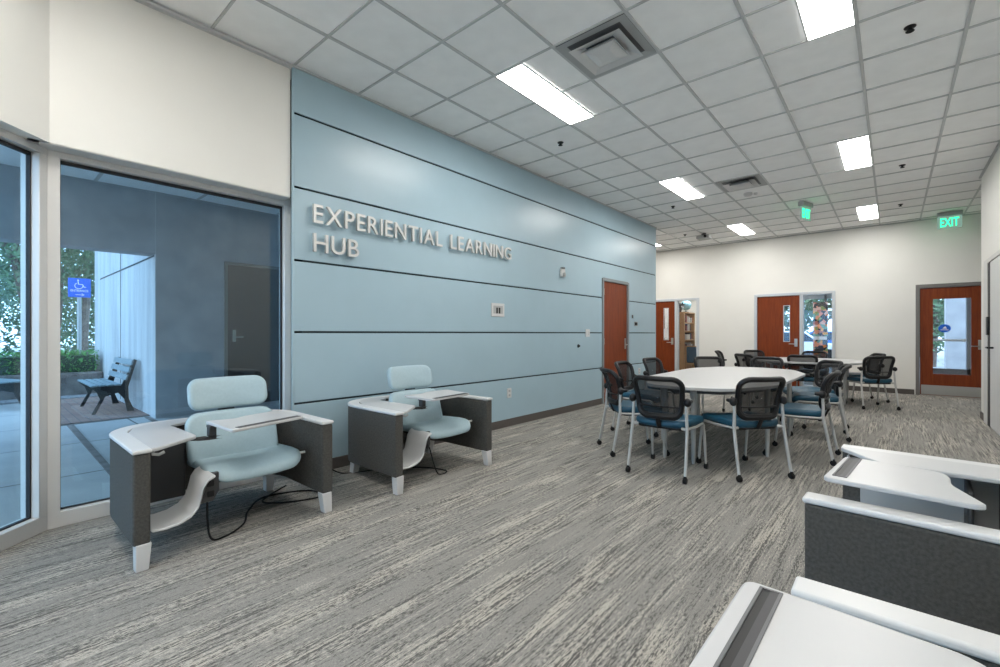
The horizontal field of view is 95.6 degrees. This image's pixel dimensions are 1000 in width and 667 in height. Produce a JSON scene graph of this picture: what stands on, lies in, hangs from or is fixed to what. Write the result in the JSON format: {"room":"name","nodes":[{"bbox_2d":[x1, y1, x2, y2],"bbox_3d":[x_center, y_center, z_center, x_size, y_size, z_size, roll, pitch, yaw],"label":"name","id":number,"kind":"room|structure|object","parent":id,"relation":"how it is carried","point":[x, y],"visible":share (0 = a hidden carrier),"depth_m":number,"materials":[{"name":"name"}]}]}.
{"room":"student study lounge","nodes":[
{"label":"student study lounge","id":0,"kind":"room"},
{"bbox_2d":[0,370,102,399],"bbox_3d":[-11.346,1.040,6.984,1.100,0.480,7.820,0,0,41],"label":"wall","id":1,"kind":"structure","parent":0,"point":[70,385],"depth_m":9.21,"materials":[{"name":"concrete"}]},
{"bbox_2d":[0,393,97,404],"bbox_3d":[-10.835,1.265,6.581,0.800,0.030,7.780,0,0,41],"label":"trim","id":2,"kind":"structure","parent":1,"relation":"attached to","point":[14,401],"depth_m":8.86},
{"bbox_2d":[0,349,99,375],"bbox_3d":[-11.345,0.577,6.984,1.074,0.504,7.768,0,0,41],"label":"clipped hedge","id":3,"kind":"object","parent":1,"relation":"on","point":[84,362],"visible":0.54,"depth_m":9.29,"materials":[{"name":"green plant"}]},
{"bbox_2d":[0,164,154,255],"bbox_3d":[-8.035,-2.090,4.162,0.340,1.780,7.809,0,0,44],"label":"beam","id":4,"kind":"structure","parent":0,"point":[95,216],"depth_m":6.37,"materials":[{"name":"paint"}]},
{"bbox_2d":[95,192,155,417],"bbox_3d":[-7.099,-1.750,8.701,5.318,6.060,0.326,0,0,41],"label":"wall","id":5,"kind":"structure","parent":0,"point":[138,281],"depth_m":7.99,"materials":[{"name":"paint"}]},
{"bbox_2d":[100,254,153,398],"bbox_3d":[-6.954,-1.780,8.355,4.550,6.000,0.005,0,0,41],"label":"trim","id":6,"kind":"structure","parent":5,"relation":"attached to","point":[120,270],"depth_m":8.46,"materials":[{"name":"grey metal"}]},
{"bbox_2d":[0,144,278,213],"bbox_3d":[-3.868,-2.210,5.594,5.030,0.140,15.400,0,0,41],"label":"ceiling","id":7,"kind":"structure","parent":0,"point":[8,156],"depth_m":6.47,"materials":[{"name":"tile"}]},
{"bbox_2d":[0,0,289,196],"bbox_3d":[-2.611,-1.710,0.700,1.145,1.121,6.726,0,0,5],"label":"wall","id":8,"kind":"structure","parent":0,"point":[129,80],"depth_m":3.06,"materials":[{"name":"beige paint"}]},
{"bbox_2d":[0,128,46,551],"bbox_3d":[-2.797,0.020,1.868,0.110,2.400,1.900,0,0,-4],"label":"window","id":9,"kind":"structure","parent":8,"relation":"in","point":[33,521],"depth_m":2.76,"materials":[{"name":"silver metal"}]},
{"bbox_2d":[47,149,59,529],"bbox_3d":[-2.869,0.020,2.851,0.130,2.400,0.140,0,0,41],"label":"trim","id":10,"kind":"structure","parent":8,"relation":"attached to","point":[47,149],"depth_m":2.82,"materials":[{"name":"silver metal"}]},
{"bbox_2d":[38,141,289,200],"bbox_3d":[-2.347,-1.147,3.344,0.234,0.005,1.487,0,0,41],"label":"trim","id":11,"kind":"structure","parent":8,"relation":"attached to","point":[49,146],"depth_m":3.17,"materials":[{"name":"silver metal"}]},
{"bbox_2d":[48,150,290,528],"bbox_3d":[-2.359,0.020,3.426,0.110,2.400,1.508,0,0,41],"label":"window","id":12,"kind":"structure","parent":8,"relation":"in","point":[89,510],"depth_m":2.92,"materials":[{"name":"silver metal"}]},
{"bbox_2d":[93,173,278,214],"bbox_3d":[-3.755,-2.137,5.495,4.730,0.010,15.400,0,0,41],"label":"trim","id":13,"kind":"structure","parent":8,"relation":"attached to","point":[99,175],"depth_m":6.32,"materials":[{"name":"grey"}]},
{"bbox_2d":[134,0,999,251],"bbox_3d":[1.522,-2.243,4.435,10.500,0.028,15.900,0,0,41],"label":"trim","id":14,"kind":"structure","parent":8,"relation":"attached to","point":[155,6],"depth_m":4.07,"materials":[{"name":"grey metal"}]},
{"bbox_2d":[156,192,278,417],"bbox_3d":[-2.771,-0.430,9.789,0.200,3.420,7.618,0,0,41],"label":"wall","id":15,"kind":"structure","parent":0,"point":[194,238],"depth_m":7.20,"materials":[{"name":"paint"}]},
{"bbox_2d":[224,261,278,401],"bbox_3d":[-4.193,0.010,7.924,0.090,2.420,1.100,0,0,41],"label":"door","id":16,"kind":"structure","parent":15,"relation":"in","point":[251,291],"depth_m":7.86,"materials":[{"name":"grey"}]},
{"bbox_2d":[0,346,943,526],"bbox_3d":[9.813,1.450,11.345,120.000,0.340,110.000,0,0,41],"label":"ground","id":17,"kind":"structure","parent":0,"point":[83,479],"depth_m":4.57,"materials":[{"name":"concrete"}]},
{"bbox_2d":[0,246,18,315],"bbox_3d":[-15.717,-1.169,11.611,5.162,4.967,5.250,0,0,-39],"label":"tree","id":18,"kind":"object","parent":17,"relation":"on","point":[3,298],"visible":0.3,"depth_m":12.92,"materials":[{"name":"green plant"}]},
{"bbox_2d":[0,378,20,404],"bbox_3d":[-8.833,0.851,7.793,1.440,0.859,0.578,0,0,21],"label":"park bench","id":19,"kind":"object","parent":17,"relation":"on","point":[8,385],"visible":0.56,"depth_m":7.66,"materials":[{"name":"black metal"}]},
{"bbox_2d":[0,242,94,322],"bbox_3d":[-11.504,-1.288,11.459,3.832,5.197,3.219,0,0,41],"label":"tree","id":20,"kind":"object","parent":17,"relation":"on","point":[11,251],"visible":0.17,"depth_m":11.02,"materials":[{"name":"green plant"}]},
{"bbox_2d":[0,250,94,354],"bbox_3d":[-15.034,-1.097,17.494,4.970,4.823,6.023,0,0,36],"label":"tree","id":21,"kind":"object","parent":17,"relation":"on","point":[64,334],"visible":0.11,"depth_m":16.08,"materials":[{"name":"green plant"}]},
{"bbox_2d":[0,287,94,355],"bbox_3d":[-20.323,-0.372,16.248,1.823,3.398,24.183,0,0,41],"label":"hedge","id":22,"kind":"object","parent":17,"relation":"on","point":[6,340],"visible":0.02,"depth_m":17.73,"materials":[{"name":"green plant"}]},
{"bbox_2d":[61,248,94,353],"bbox_3d":[-11.038,-1.281,12.029,3.086,5.133,2.546,0,0,41],"label":"tree","id":23,"kind":"object","parent":17,"relation":"on","point":[86,301],"visible":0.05,"depth_m":11.94,"materials":[{"name":"green plant"}]},
{"bbox_2d":[68,278,90,353],"bbox_3d":[-9.493,0.018,10.246,0.378,2.524,0.108,0,0,-41],"label":"accessibility sign","id":24,"kind":"object","parent":17,"relation":"on","point":[79,288],"visible":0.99,"depth_m":10.23,"materials":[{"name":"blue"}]},
{"bbox_2d":[61,396,148,424],"bbox_3d":[-7.105,1.272,7.798,3.450,0.015,1.060,0,0,41],"label":"paving","id":25,"kind":"structure","parent":17,"relation":"on","point":[71,411],"depth_m":7.36,"materials":[{"name":"brick"}]},
{"bbox_2d":[77,357,136,414],"bbox_3d":[-6.637,0.851,7.659,1.440,0.859,0.578,0,0,41],"label":"park bench","id":26,"kind":"object","parent":25,"relation":"on","point":[103,387],"visible":0.94,"depth_m":7.40,"materials":[{"name":"black metal"}]},
{"bbox_2d":[61,415,156,474],"bbox_3d":[-4.048,1.276,5.141,4.650,0.008,1.080,0,0,41],"label":"trim","id":27,"kind":"structure","parent":17,"relation":"on","point":[76,432],"depth_m":5.34,"materials":[{"name":"stone"}]},
{"bbox_2d":[784,298,831,332],"bbox_3d":[15.880,-2.277,25.916,7.130,7.139,6.144,0,0,41],"label":"tree","id":28,"kind":"object","parent":17,"relation":"on","point":[808,305],"visible":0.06,"depth_m":24.34,"materials":[{"name":"green plant"}]},
{"bbox_2d":[784,331,831,357],"bbox_3d":[12.165,0.577,19.230,4.442,1.395,1.760,0,0,33],"label":"car","id":29,"kind":"object","parent":17,"relation":"on","point":[808,339],"visible":0.06,"depth_m":18.12,"materials":[{"name":"white paint"}]},
{"bbox_2d":[808,331,831,342],"bbox_3d":[15.840,0.577,21.339,4.442,1.395,1.760,0,0,36],"label":"car","id":30,"kind":"object","parent":17,"relation":"on","point":[829,337],"visible":0.02,"depth_m":20.81,"materials":[{"name":"blue paint"}]},
{"bbox_2d":[933,299,943,366],"bbox_3d":[16.360,-0.778,17.602,2.139,4.128,2.655,0,0,-36],"label":"tree","id":31,"kind":"object","parent":17,"relation":"on","point":[938,314],"visible":0.08,"depth_m":17.14,"materials":[{"name":"green plant"}]},
{"bbox_2d":[290,67,655,457],"bbox_3d":[0.691,-0.520,6.833,0.260,3.481,7.764,0,0,41],"label":"wall","id":32,"kind":"structure","parent":0,"point":[324,159],"depth_m":5.06,"materials":[{"name":"blue paint"}]},
{"bbox_2d":[312,204,511,259],"bbox_3d":[-0.735,-0.913,4.926,0.026,0.409,2.680,0,0,41],"label":"sign lettering","id":33,"kind":"object","parent":32,"relation":"attached to","point":[492,251],"depth_m":4.37,"materials":[{"name":"silver metal"}]},
{"bbox_2d":[332,398,601,468],"bbox_3d":[0.780,1.170,6.804,0.112,0.100,7.712,0,0,41],"label":"baseboard","id":34,"kind":"structure","parent":32,"relation":"attached to","point":[341,461],"depth_m":6.25,"materials":[{"name":"grey"}]},
{"bbox_2d":[491,303,503,316],"bbox_3d":[-0.025,-0.300,5.793,0.016,0.170,0.250,0,0,41],"label":"recessed wall box","id":35,"kind":"object","parent":32,"relation":"attached to","point":[497,309],"visible":1,"depth_m":5.78,"materials":[{"name":"white plastic"}]},
{"bbox_2d":[507,388,510,397],"bbox_3d":[0.123,0.782,5.966,0.014,0.125,0.085,0,0,41],"label":"power outlet","id":36,"kind":"object","parent":32,"relation":"attached to","point":[508,389],"visible":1,"depth_m":5.95,"materials":[{"name":"white plastic"}]},
{"bbox_2d":[560,267,565,276],"bbox_3d":[0.963,-0.932,6.902,0.060,0.145,0.110,0,0,41],"label":"sensor","id":37,"kind":"object","parent":32,"relation":"attached to","point":[562,270],"visible":1,"depth_m":6.88,"materials":[{"name":"white plastic"}]},
{"bbox_2d":[586,329,589,336],"bbox_3d":[1.453,-0.007,7.503,0.016,0.125,0.130,0,0,41],"label":"light switch","id":38,"kind":"object","parent":32,"relation":"attached to","point":[587,330],"visible":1,"depth_m":7.50,"materials":[{"name":"white plastic"}]},
{"bbox_2d":[601,278,628,403],"bbox_3d":[2.113,0.122,8.267,0.114,2.195,1.040,0,0,41],"label":"door","id":39,"kind":"structure","parent":32,"relation":"in","point":[615,293],"depth_m":8.25,"materials":[{"name":"brown wood"}]},
{"bbox_2d":[0,382,999,666],"bbox_3d":[2.536,1.245,5.607,10.500,0.050,19.000,0,0,41],"label":"floor","id":40,"kind":"structure","parent":0,"point":[549,553],"depth_m":2.47,"materials":[{"name":"carpet"}]},
{"bbox_2d":[109,375,333,572],"bbox_3d":[-1.787,0.760,2.956,1.028,0.919,1.098,0,0,41],"label":"desk","id":41,"kind":"object","parent":40,"relation":"on","point":[150,462],"visible":1,"depth_m":2.85,"materials":[{"name":"grey fabric"}]},
{"bbox_2d":[128,419,195,451],"bbox_3d":[-2.044,0.607,2.739,0.317,0.021,0.887,0,0,-38],"label":"countertop","id":42,"kind":"structure","parent":41,"relation":"on","point":[158,436],"depth_m":2.68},
{"bbox_2d":[207,480,214,486],"bbox_3d":[-1.685,0.875,2.645,0.008,0.036,0.038,0,0,41],"label":"socket","id":43,"kind":"object","parent":41,"relation":"attached to","point":[211,483],"depth_m":2.64,"materials":[{"name":"black plastic"}]},
{"bbox_2d":[207,490,214,497],"bbox_3d":[-1.685,0.935,2.645,0.008,0.036,0.038,0,0,41],"label":"socket","id":44,"kind":"object","parent":41,"relation":"attached to","point":[210,493],"depth_m":2.64,"materials":[{"name":"black plastic"}]},
{"bbox_2d":[206,485,318,540],"bbox_3d":[-1.685,1.090,3.128,0.449,0.262,0.884,0,0,24],"label":"cable","id":45,"kind":"object","parent":40,"relation":"on","point":[272,493],"visible":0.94,"depth_m":3.24,"materials":[{"name":"black rubber"}]},
{"bbox_2d":[332,447,446,474],"bbox_3d":[-1.063,1.042,4.002,1.199,0.373,0.224,0,0,0],"label":"cable","id":46,"kind":"object","parent":40,"relation":"on","point":[434,467],"visible":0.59,"depth_m":3.95,"materials":[{"name":"black rubber"}]},
{"bbox_2d":[348,365,492,494],"bbox_3d":[-0.760,0.760,4.109,0.892,0.919,1.098,0,0,41],"label":"desk","id":47,"kind":"object","parent":40,"relation":"on","point":[379,427],"visible":1,"depth_m":3.91,"materials":[{"name":"grey plastic"}]},
{"bbox_2d":[359,397,414,413],"bbox_3d":[-0.967,0.607,3.847,0.317,0.021,0.887,0,0,-38],"label":"countertop","id":48,"kind":"structure","parent":47,"relation":"on","point":[380,402],"depth_m":3.81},
{"bbox_2d":[597,367,669,456],"bbox_3d":[1.366,0.788,4.747,0.621,0.862,0.537,0,0,-3],"label":"chair","id":49,"kind":"object","parent":40,"relation":"on","point":[614,390],"visible":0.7,"depth_m":4.62,"materials":[{"name":"black plastic"}]},
{"bbox_2d":[610,361,658,436],"bbox_3d":[1.771,0.788,5.712,0.621,0.862,0.537,0,0,39],"label":"chair","id":50,"kind":"object","parent":40,"relation":"on","point":[625,370],"visible":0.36,"depth_m":5.85,"materials":[{"name":"black plastic"}]},
{"bbox_2d":[642,357,667,375],"bbox_3d":[2.390,0.788,6.535,0.537,0.862,0.621,0,0,-39],"label":"chair","id":51,"kind":"object","parent":40,"relation":"on","point":[655,364],"visible":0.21,"depth_m":6.75,"materials":[{"name":"black fabric"}]},
{"bbox_2d":[625,375,708,483],"bbox_3d":[1.486,0.788,4.033,0.537,0.862,0.621,0,0,41],"label":"chair","id":52,"kind":"object","parent":40,"relation":"on","point":[666,411],"visible":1,"depth_m":3.86,"materials":[{"name":"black plastic"}]},
{"bbox_2d":[679,312,694,369],"bbox_3d":[5.463,0.300,13.455,0.320,1.840,0.900,0,0,41],"label":"bookcase","id":53,"kind":"object","parent":40,"relation":"on","point":[682,322],"visible":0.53,"depth_m":13.08,"materials":[{"name":"brown wood"}]},
{"bbox_2d":[679,302,684,311],"bbox_3d":[5.242,-0.771,13.253,0.280,0.302,0.283,0,0,-8],"label":"ornament","id":54,"kind":"object","parent":53,"relation":"on","point":[682,304],"visible":0.59,"depth_m":13.20,"materials":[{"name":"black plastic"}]},
{"bbox_2d":[682,301,690,311],"bbox_3d":[5.501,-0.800,13.422,0.300,0.360,0.300,0,0,41],"label":"desk globe","id":55,"kind":"object","parent":53,"relation":"on","point":[687,306],"visible":0.71,"depth_m":13.31,"materials":[{"name":"blue plastic"}]},
{"bbox_2d":[685,346,695,368],"bbox_3d":[5.680,0.785,13.049,0.550,0.870,0.490,0,0,41],"label":"office chair","id":56,"kind":"object","parent":40,"relation":"on","point":[690,351],"visible":0.42,"depth_m":12.97,"materials":[{"name":"blue fabric"}]},
{"bbox_2d":[690,356,724,415],"bbox_3d":[3.219,0.788,6.842,0.537,0.862,0.621,0,0,6],"label":"chair","id":57,"kind":"object","parent":40,"relation":"on","point":[699,361],"visible":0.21,"depth_m":7.07,"materials":[{"name":"black plastic"}]},
{"bbox_2d":[714,350,726,365],"bbox_3d":[4.804,0.788,9.433,0.621,0.862,0.537,0,0,36],"label":"chair","id":58,"kind":"object","parent":40,"relation":"on","point":[719,353],"visible":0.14,"depth_m":9.67,"materials":[{"name":"black plastic"}]},
{"bbox_2d":[650,367,804,463],"bbox_3d":[2.661,0.853,5.323,1.357,0.735,3.110,0,0,41],"label":"meeting table","id":59,"kind":"object","parent":40,"relation":"on","point":[702,380],"visible":0.58,"depth_m":5.00,"materials":[{"name":"white laminate"}]},
{"bbox_2d":[731,353,753,397],"bbox_3d":[4.588,0.788,8.181,0.621,0.862,0.537,0,0,-14],"label":"chair","id":60,"kind":"object","parent":40,"relation":"on","point":[743,360],"visible":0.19,"depth_m":8.13,"materials":[{"name":"black plastic"}]},
{"bbox_2d":[696,376,794,481],"bbox_3d":[2.158,0.788,4.025,0.537,0.862,0.621,0,0,-10],"label":"chair","id":61,"kind":"object","parent":40,"relation":"on","point":[750,412],"visible":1,"depth_m":3.82,"materials":[{"name":"black plastic"}]},
{"bbox_2d":[743,350,764,356],"bbox_3d":[5.528,0.788,9.669,0.537,0.862,0.621,0,0,1],"label":"chair","id":62,"kind":"object","parent":40,"relation":"on","point":[754,353],"visible":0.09,"depth_m":9.91,"materials":[{"name":"black plastic"}]},
{"bbox_2d":[750,356,785,396],"bbox_3d":[3.951,0.788,6.800,0.537,0.862,0.621,0,0,41],"label":"chair","id":63,"kind":"object","parent":40,"relation":"on","point":[758,361],"visible":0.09,"depth_m":6.99,"materials":[{"name":"black fabric"}]},
{"bbox_2d":[762,370,841,465],"bbox_3d":[3.033,0.788,4.542,0.621,0.862,0.537,0,0,41],"label":"chair","id":64,"kind":"object","parent":40,"relation":"on","point":[793,410],"visible":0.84,"depth_m":4.35,"materials":[{"name":"black plastic"}]},
{"bbox_2d":[784,354,819,404],"bbox_3d":[5.280,0.788,7.878,0.537,0.862,0.621,0,0,41],"label":"chair","id":65,"kind":"object","parent":40,"relation":"on","point":[804,368],"visible":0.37,"depth_m":7.70,"materials":[{"name":"black plastic"}]},
{"bbox_2d":[796,351,827,385],"bbox_3d":[6.319,0.788,9.155,0.537,0.862,0.621,0,0,41],"label":"chair","id":66,"kind":"object","parent":40,"relation":"on","point":[819,354],"visible":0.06,"depth_m":9.31,"materials":[{"name":"black plastic"}]},
{"bbox_2d":[779,360,849,428],"bbox_3d":[4.179,0.788,6.057,0.621,0.862,0.537,0,0,0],"label":"chair","id":67,"kind":"object","parent":40,"relation":"on","point":[823,368],"visible":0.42,"depth_m":6.14,"materials":[{"name":"black plastic"}]},
{"bbox_2d":[790,363,851,441],"bbox_3d":[3.839,0.788,5.451,0.621,0.862,0.537,0,0,34],"label":"chair","id":68,"kind":"object","parent":40,"relation":"on","point":[800,396],"visible":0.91,"depth_m":5.28,"materials":[{"name":"black plastic"}]},
{"bbox_2d":[780,357,862,404],"bbox_3d":[5.694,0.853,8.359,1.576,0.735,1.783,0,0,41],"label":"meeting table","id":69,"kind":"object","parent":40,"relation":"on","point":[848,361],"visible":0.27,"depth_m":7.86,"materials":[{"name":"white laminate"}]},
{"bbox_2d":[689,576,999,666],"bbox_3d":[0.687,0.760,0.443,0.958,0.919,1.098,0,0,41],"label":"desk","id":70,"kind":"object","parent":40,"relation":"on","point":[819,624],"visible":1,"depth_m":0.82,"materials":[{"name":"white plastic"}]},
{"bbox_2d":[849,353,889,402],"bbox_3d":[6.625,0.788,8.281,0.621,0.862,0.537,0,0,13],"label":"chair","id":71,"kind":"object","parent":40,"relation":"on","point":[855,374],"visible":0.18,"depth_m":8.11,"materials":[{"name":"black plastic"}]},
{"bbox_2d":[846,356,900,410],"bbox_3d":[6.135,0.788,7.501,0.537,0.862,0.621,0,0,12],"label":"chair","id":72,"kind":"object","parent":40,"relation":"on","point":[878,370],"visible":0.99,"depth_m":7.30,"materials":[{"name":"black plastic"}]},
{"bbox_2d":[802,444,999,634],"bbox_3d":[1.806,0.760,1.757,0.892,0.919,1.098,0,0,43],"label":"desk","id":73,"kind":"object","parent":40,"relation":"on","point":[917,532],"visible":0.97,"depth_m":1.54,"materials":[{"name":"grey fabric"}]},
{"bbox_2d":[841,447,999,483],"bbox_3d":[2.024,0.607,2.010,0.317,0.021,0.887,0,0,-36],"label":"countertop","id":74,"kind":"structure","parent":73,"relation":"on","point":[949,468],"depth_m":2.05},
{"bbox_2d":[150,0,999,251],"bbox_3d":[2.574,-2.317,5.574,10.600,0.108,19.000,0,0,41],"label":"ceiling","id":75,"kind":"structure","parent":0,"point":[498,41],"depth_m":4.22,"materials":[{"name":"tile"}]},
{"bbox_2d":[495,63,593,124],"bbox_3d":[0.467,-2.253,4.334,0.305,0.012,1.219,0,0,41],"label":"recessed light","id":76,"kind":"object","parent":75,"relation":"in","point":[520,77],"visible":1,"depth_m":4.25,"materials":[{"name":"white plastic"}]},
{"bbox_2d":[210,0,999,250],"bbox_3d":[1.278,-2.258,4.552,11.023,0.014,16.040,0,0,41],"label":"ceiling grid","id":77,"kind":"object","parent":75,"relation":"attached to","point":[743,16],"depth_m":4.43,"materials":[{"name":"grey metal"}]},
{"bbox_2d":[555,13,656,78],"bbox_3d":[0.844,-2.230,3.605,0.586,0.066,0.586,0,0,41],"label":"ceiling vent","id":78,"kind":"object","parent":75,"relation":"in","point":[616,43],"visible":1,"depth_m":3.56,"materials":[{"name":"grey metal"}]},
{"bbox_2d":[658,177,704,199],"bbox_3d":[2.860,-2.253,7.100,0.305,0.012,1.219,0,0,41],"label":"recessed light","id":79,"kind":"object","parent":75,"relation":"in","point":[678,186],"visible":1,"depth_m":7.04,"materials":[{"name":"white plastic"}]},
{"bbox_2d":[696,233,710,239],"bbox_3d":[4.590,-2.196,10.229,0.280,0.130,0.220,0,0,41],"label":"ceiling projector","id":80,"kind":"object","parent":75,"relation":"attached to","point":[703,236],"visible":1,"depth_m":10.18,"materials":[{"name":"grey plastic"}]},
{"bbox_2d":[715,174,766,192],"bbox_3d":[3.635,-2.230,6.832,0.586,0.066,0.586,0,0,41],"label":"ceiling vent","id":81,"kind":"object","parent":75,"relation":"in","point":[753,181],"visible":1,"depth_m":6.79,"materials":[{"name":"grey plastic"}]},
{"bbox_2d":[727,224,755,235],"bbox_3d":[5.252,-2.253,9.867,0.305,0.012,1.219,0,0,41],"label":"recessed light","id":82,"kind":"object","parent":75,"relation":"in","point":[741,229],"visible":1,"depth_m":9.82,"materials":[{"name":"white plastic"}]},
{"bbox_2d":[743,192,757,196],"bbox_3d":[4.030,-2.237,7.305,0.195,0.048,0.143,0,0,41],"label":"smoke detector","id":83,"kind":"object","parent":75,"relation":"attached to","point":[748,194],"visible":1,"depth_m":7.28,"materials":[{"name":"white plastic"}]},
{"bbox_2d":[798,201,812,220],"bbox_3d":[5.262,-2.101,7.811,0.340,0.300,0.090,0,0,-31],"label":"exit sign","id":84,"kind":"object","parent":75,"relation":"hanging from","point":[805,207],"visible":1,"depth_m":7.77,"materials":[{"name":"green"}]},
{"bbox_2d":[794,0,856,41],"bbox_3d":[2.080,-2.253,2.938,0.305,0.012,1.219,0,0,41],"label":"recessed light","id":85,"kind":"object","parent":75,"relation":"in","point":[818,18],"visible":1,"depth_m":3.22,"materials":[{"name":"white plastic"}]},
{"bbox_2d":[836,135,872,170],"bbox_3d":[4.473,-2.253,5.705,0.305,0.012,1.219,0,0,41],"label":"recessed light","id":86,"kind":"object","parent":75,"relation":"in","point":[855,153],"visible":1,"depth_m":5.64,"materials":[{"name":"white plastic"}]},
{"bbox_2d":[855,204,878,220],"bbox_3d":[6.866,-2.253,8.471,0.305,0.012,1.219,0,0,41],"label":"recessed light","id":87,"kind":"object","parent":75,"relation":"in","point":[871,211],"visible":1,"depth_m":8.44,"materials":[{"name":"white plastic"}]},
{"bbox_2d":[903,24,916,33],"bbox_3d":[3.026,-2.246,3.349,0.072,0.036,0.070,0,0,41],"label":"sprinkler head","id":88,"kind":"object","parent":75,"relation":"attached to","point":[909,28],"visible":1,"depth_m":3.34},
{"bbox_2d":[937,210,962,228],"bbox_3d":[8.324,-2.101,8.401,0.340,0.300,0.090,0,0,41],"label":"exit sign","id":89,"kind":"object","parent":75,"relation":"hanging from","point":[952,219],"visible":1,"depth_m":8.39,"materials":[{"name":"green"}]},
{"bbox_2d":[665,301,695,345],"bbox_3d":[5.580,-0.515,13.453,2.040,3.471,2.750,0,0,41],"label":"wall","id":90,"kind":"structure","parent":0,"point":[692,309],"depth_m":14.60,"materials":[{"name":"beige paint"}]},
{"bbox_2d":[804,294,831,299],"bbox_3d":[7.853,-0.515,11.487,2.650,3.471,2.750,0,0,41],"label":"wall","id":91,"kind":"structure","parent":0,"point":[829,296],"depth_m":12.44,"materials":[{"name":"beige paint"}]},
{"bbox_2d":[656,213,980,393],"bbox_3d":[6.772,-0.525,10.505,10.700,3.491,0.150,0,0,41],"label":"wall","id":92,"kind":"structure","parent":0,"point":[874,273],"depth_m":9.80,"materials":[{"name":"beige paint"}]},
{"bbox_2d":[656,298,698,371],"bbox_3d":[4.602,0.145,12.322,1.560,2.150,0.200,0,0,41],"label":"door","id":93,"kind":"structure","parent":92,"relation":"in","point":[667,351],"depth_m":12.28,"materials":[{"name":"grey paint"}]},
{"bbox_2d":[664,329,667,337],"bbox_3d":[4.520,0.000,12.346,0.109,0.260,0.005,0,0,41],"label":"paper notice","id":94,"kind":"object","parent":93,"relation":"attached to","point":[665,330],"visible":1,"depth_m":12.35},
{"bbox_2d":[754,291,834,385],"bbox_3d":[6.756,0.142,10.459,1.575,2.155,0.200,0,0,41],"label":"door","id":95,"kind":"structure","parent":92,"relation":"in","point":[768,308],"depth_m":10.60,"materials":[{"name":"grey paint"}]},
{"bbox_2d":[813,302,827,352],"bbox_3d":[7.171,0.035,10.156,0.270,1.470,0.018,0,0,41],"label":"fabric hanging","id":96,"kind":"object","parent":95,"relation":"attached to","point":[820,309],"visible":0.79,"depth_m":10.15,"materials":[{"name":"fabric"}]},
{"bbox_2d":[841,386,913,393],"bbox_3d":[6.719,1.170,10.443,10.500,0.100,0.012,0,0,41],"label":"baseboard","id":97,"kind":"structure","parent":92,"relation":"attached to","point":[857,388],"depth_m":9.39,"materials":[{"name":"grey rubber"}]},
{"bbox_2d":[916,282,980,397],"bbox_3d":[8.739,0.125,8.743,1.080,2.190,0.200,0,0,41],"label":"door","id":98,"kind":"structure","parent":92,"relation":"in","point":[927,383],"depth_m":8.82,"materials":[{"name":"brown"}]},
{"bbox_2d":[938,324,950,331],"bbox_3d":[8.634,-0.100,8.813,0.176,0.158,0.004,0,0,41],"label":"sticker","id":99,"kind":"object","parent":98,"relation":"attached to","point":[943,328],"visible":1,"depth_m":8.81,"materials":[{"name":"blue plastic"}]},
{"bbox_2d":[933,298,970,374],"bbox_3d":[9.296,-0.250,9.280,0.920,3.060,0.200,0,0,41],"label":"frame","id":100,"kind":"object","parent":98,"relation":"attached to","point":[967,371],"visible":0.07,"depth_m":9.09,"materials":[{"name":"grey metal"}]},
{"bbox_2d":[920,394,980,398],"bbox_3d":[8.762,1.214,8.770,1.060,0.012,0.170,0,0,41],"label":"trim","id":101,"kind":"structure","parent":92,"relation":"attached to","point":[920,394],"depth_m":8.73,"materials":[{"name":"silver metal"}]},
{"bbox_2d":[944,298,965,368],"bbox_3d":[14.191,-1.000,14.037,0.600,4.560,0.600,0,0,41],"label":"wall column","id":102,"kind":"structure","parent":0,"point":[954,309],"depth_m":13.87,"materials":[{"name":"paint"}]},
{"bbox_2d":[981,147,999,412],"bbox_3d":[2.720,-0.525,1.548,0.150,3.491,13.100,0,0,41],"label":"wall","id":103,"kind":"structure","parent":0,"point":[990,181],"depth_m":6.06,"materials":[{"name":"beige paint"}]},
{"bbox_2d":[980,411,983,420],"bbox_3d":[2.739,1.170,1.540,0.212,0.100,13.112,0,0,41],"label":"baseboard","id":104,"kind":"structure","parent":103,"relation":"attached to","point":[981,412],"depth_m":6.43,"materials":[{"name":"grey"}]},
{"bbox_2d":[984,249,999,434],"bbox_3d":[5.745,0.115,5.138,0.172,2.210,2.890,0,0,41],"label":"door","id":105,"kind":"structure","parent":103,"relation":"in","point":[992,264],"depth_m":5.76,"materials":[{"name":"silver metal"}]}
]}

